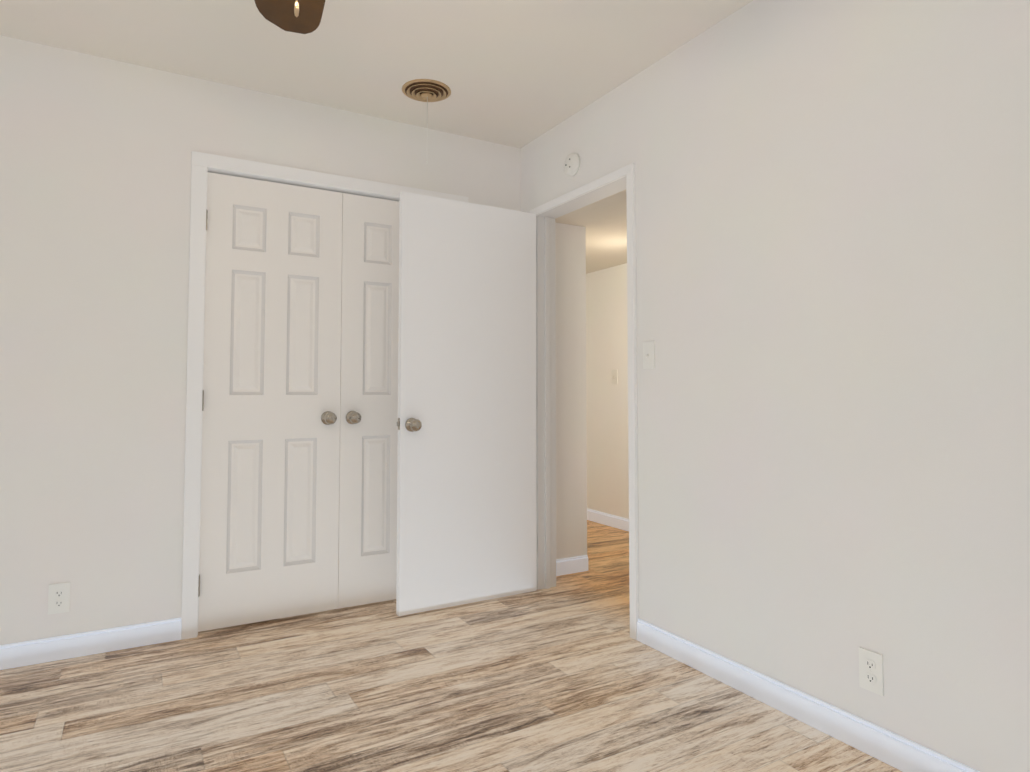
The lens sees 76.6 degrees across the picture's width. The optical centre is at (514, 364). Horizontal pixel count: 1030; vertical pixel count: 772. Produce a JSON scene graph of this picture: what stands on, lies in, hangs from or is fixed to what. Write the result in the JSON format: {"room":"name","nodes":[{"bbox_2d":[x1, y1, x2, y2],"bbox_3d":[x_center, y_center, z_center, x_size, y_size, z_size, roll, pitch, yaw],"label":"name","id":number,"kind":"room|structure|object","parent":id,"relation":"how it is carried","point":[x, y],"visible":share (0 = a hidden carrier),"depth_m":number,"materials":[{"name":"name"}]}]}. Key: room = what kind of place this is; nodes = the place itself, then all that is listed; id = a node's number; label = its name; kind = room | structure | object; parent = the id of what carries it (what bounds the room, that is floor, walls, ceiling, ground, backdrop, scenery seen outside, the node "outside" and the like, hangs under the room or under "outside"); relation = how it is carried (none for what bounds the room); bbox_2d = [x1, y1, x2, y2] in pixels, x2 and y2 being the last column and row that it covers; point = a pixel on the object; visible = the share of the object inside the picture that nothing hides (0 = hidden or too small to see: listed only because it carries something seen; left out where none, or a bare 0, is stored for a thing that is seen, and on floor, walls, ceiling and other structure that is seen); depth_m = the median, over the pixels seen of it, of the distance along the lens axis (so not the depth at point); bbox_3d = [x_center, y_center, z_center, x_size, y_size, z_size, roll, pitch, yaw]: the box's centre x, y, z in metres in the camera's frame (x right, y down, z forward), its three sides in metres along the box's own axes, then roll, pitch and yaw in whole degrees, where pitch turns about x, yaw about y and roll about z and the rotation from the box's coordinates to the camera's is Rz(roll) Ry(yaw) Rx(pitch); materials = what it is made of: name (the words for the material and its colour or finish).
{"room":"empty bedroom","nodes":[
{"label":"empty bedroom","id":0,"kind":"room"},
{"bbox_2d":[0,35,586,644],"bbox_3d":[-1.246,-0.044,3.002,3.795,2.440,0.120,1,-3,-30],"label":"wall","id":1,"kind":"structure","parent":0,"point":[95,173],"depth_m":2.71,"materials":[{"name":"paint"}]},
{"bbox_2d":[48,582,69,614],"bbox_3d":[-1.795,0.920,2.568,0.070,0.115,0.007,1,-3,-30],"label":"outlet","id":2,"kind":"object","parent":1,"relation":"attached to","point":[58,597],"visible":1,"depth_m":2.57,"materials":[{"name":"white plastic"}]},
{"bbox_2d":[0,618,180,669],"bbox_3d":[-2.085,1.105,2.388,1.538,0.090,0.014,1,-3,-30],"label":"baseboard","id":3,"kind":"structure","parent":1,"relation":"attached to","point":[21,654],"depth_m":2.60,"materials":[{"name":"white paint"}]},
{"bbox_2d":[198,172,341,631],"bbox_3d":[-1.105,0.155,3.002,0.611,2.018,0.105,1,-3,-30],"label":"closet door","id":4,"kind":"structure","parent":1,"relation":"in","point":[269,525],"depth_m":3.01,"materials":[{"name":"white paint"}]},
{"bbox_2d":[181,151,467,639],"bbox_3d":[-0.867,0.133,3.204,1.344,2.104,0.138,1,-3,-30],"label":"trim","id":5,"kind":"structure","parent":1,"relation":"attached to","point":[203,165],"depth_m":2.84,"materials":[{"name":"white paint"}]},
{"bbox_2d":[338,193,398,608],"bbox_3d":[-0.574,0.168,3.309,0.611,2.018,0.105,1,-3,-30],"label":"closet door","id":6,"kind":"structure","parent":1,"relation":"in","point":[367,542],"depth_m":3.24,"materials":[{"name":"white paint"}]},
{"bbox_2d":[556,555,587,575],"bbox_3d":[0.284,1.165,3.760,0.336,0.090,0.014,1,-3,-30],"label":"baseboard","id":7,"kind":"structure","parent":1,"relation":"attached to","point":[571,565],"depth_m":3.78,"materials":[{"name":"white paint"}]},
{"bbox_2d":[0,0,752,147],"bbox_3d":[-0.195,-1.321,2.287,4.840,0.050,5.790,1,-3,-30],"label":"ceiling","id":8,"kind":"structure","parent":0,"point":[517,73],"depth_m":2.63,"materials":[{"name":"paint"}]},
{"bbox_2d":[254,0,324,33],"bbox_3d":[-0.397,-0.991,1.304,1.263,0.695,1.254,1,-3,-30],"label":"ceiling fan","id":9,"kind":"object","parent":8,"relation":"hanging from","point":[301,16],"visible":1,"depth_m":1.78,"materials":[{"name":"brown metal"}]},
{"bbox_2d":[402,79,450,162],"bbox_3d":[-0.408,-1.093,3.003,0.226,0.345,0.226,1,-3,-30],"label":"ceiling vent","id":10,"kind":"object","parent":8,"relation":"in","point":[426,90],"visible":1,"depth_m":2.98,"materials":[{"name":"gold metal"}]},
{"bbox_2d":[0,520,902,771],"bbox_3d":[-0.195,1.167,2.179,4.840,0.050,5.790,1,-3,-30],"label":"floor","id":11,"kind":"structure","parent":0,"point":[567,673],"depth_m":2.21,"materials":[{"name":"brown wood"}]},
{"bbox_2d":[555,189,626,273],"bbox_3d":[1.249,-1.063,3.113,1.261,0.395,5.550,1,-3,-30],"label":"ceiling","id":12,"kind":"structure","parent":0,"point":[603,221],"depth_m":3.97,"materials":[{"name":"paint"}]},
{"bbox_2d":[586,263,628,518],"bbox_3d":[0.675,0.061,5.433,0.120,2.440,1.120,1,-3,-30],"label":"wall","id":13,"kind":"structure","parent":0,"point":[607,401],"depth_m":5.20,"materials":[{"name":"paint"}]},
{"bbox_2d":[587,509,628,530],"bbox_3d":[0.644,1.232,5.303,0.014,0.090,0.986,1,-3,-30],"label":"baseboard","id":14,"kind":"structure","parent":13,"relation":"attached to","point":[608,520],"depth_m":5.13,"materials":[{"name":"white paint"}]},
{"bbox_2d":[611,370,617,383],"bbox_3d":[0.776,0.098,5.120,0.018,0.115,0.070,1,-3,-30],"label":"hall light switch","id":15,"kind":"object","parent":13,"relation":"attached to","point":[614,376],"visible":1,"depth_m":5.12,"materials":[{"name":"white plastic"}]},
{"bbox_2d":[521,0,1029,771],"bbox_3d":[0.752,-0.064,2.549,0.120,2.440,2.668,1,-3,-30],"label":"wall","id":16,"kind":"structure","parent":0,"point":[832,258],"depth_m":2.00,"materials":[{"name":"paint"}]},
{"bbox_2d":[396,191,536,615],"bbox_3d":[-0.214,0.180,3.278,0.793,1.993,0.175,1,-3,-31],"label":"bedroom door","id":17,"kind":"structure","parent":16,"relation":"in","point":[466,499],"depth_m":3.24,"materials":[{"name":"white paint"}]},
{"bbox_2d":[564,153,579,175],"bbox_3d":[0.280,-0.999,3.254,0.032,0.112,0.112,1,-3,-30],"label":"smoke detector","id":18,"kind":"object","parent":16,"relation":"attached to","point":[572,164],"visible":0.98,"depth_m":3.23,"materials":[{"name":"white plastic"}]},
{"bbox_2d":[530,163,638,639],"bbox_3d":[0.355,0.161,3.207,0.138,2.049,0.860,1,-3,-30],"label":"door frame","id":19,"kind":"structure","parent":16,"relation":"attached to","point":[603,187],"depth_m":3.49,"materials":[{"name":"white paint"}]},
{"bbox_2d":[643,341,654,368],"bbox_3d":[0.558,-0.040,2.746,0.018,0.115,0.070,1,-3,-30],"label":"bedroom light switch","id":20,"kind":"object","parent":16,"relation":"attached to","point":[648,354],"visible":1,"depth_m":2.74,"materials":[{"name":"white plastic"}]},
{"bbox_2d":[637,619,979,771],"bbox_3d":[0.928,1.091,2.062,0.014,0.090,1.624,1,-3,-30],"label":"baseboard","id":21,"kind":"structure","parent":16,"relation":"attached to","point":[899,752],"depth_m":2.06,"materials":[{"name":"white paint"}]},
{"bbox_2d":[859,647,883,695],"bbox_3d":[1.034,0.891,1.895,0.007,0.115,0.070,1,-3,-30],"label":"outlet","id":22,"kind":"object","parent":16,"relation":"attached to","point":[871,678],"visible":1,"depth_m":1.89,"materials":[{"name":"white plastic"}]}
]}

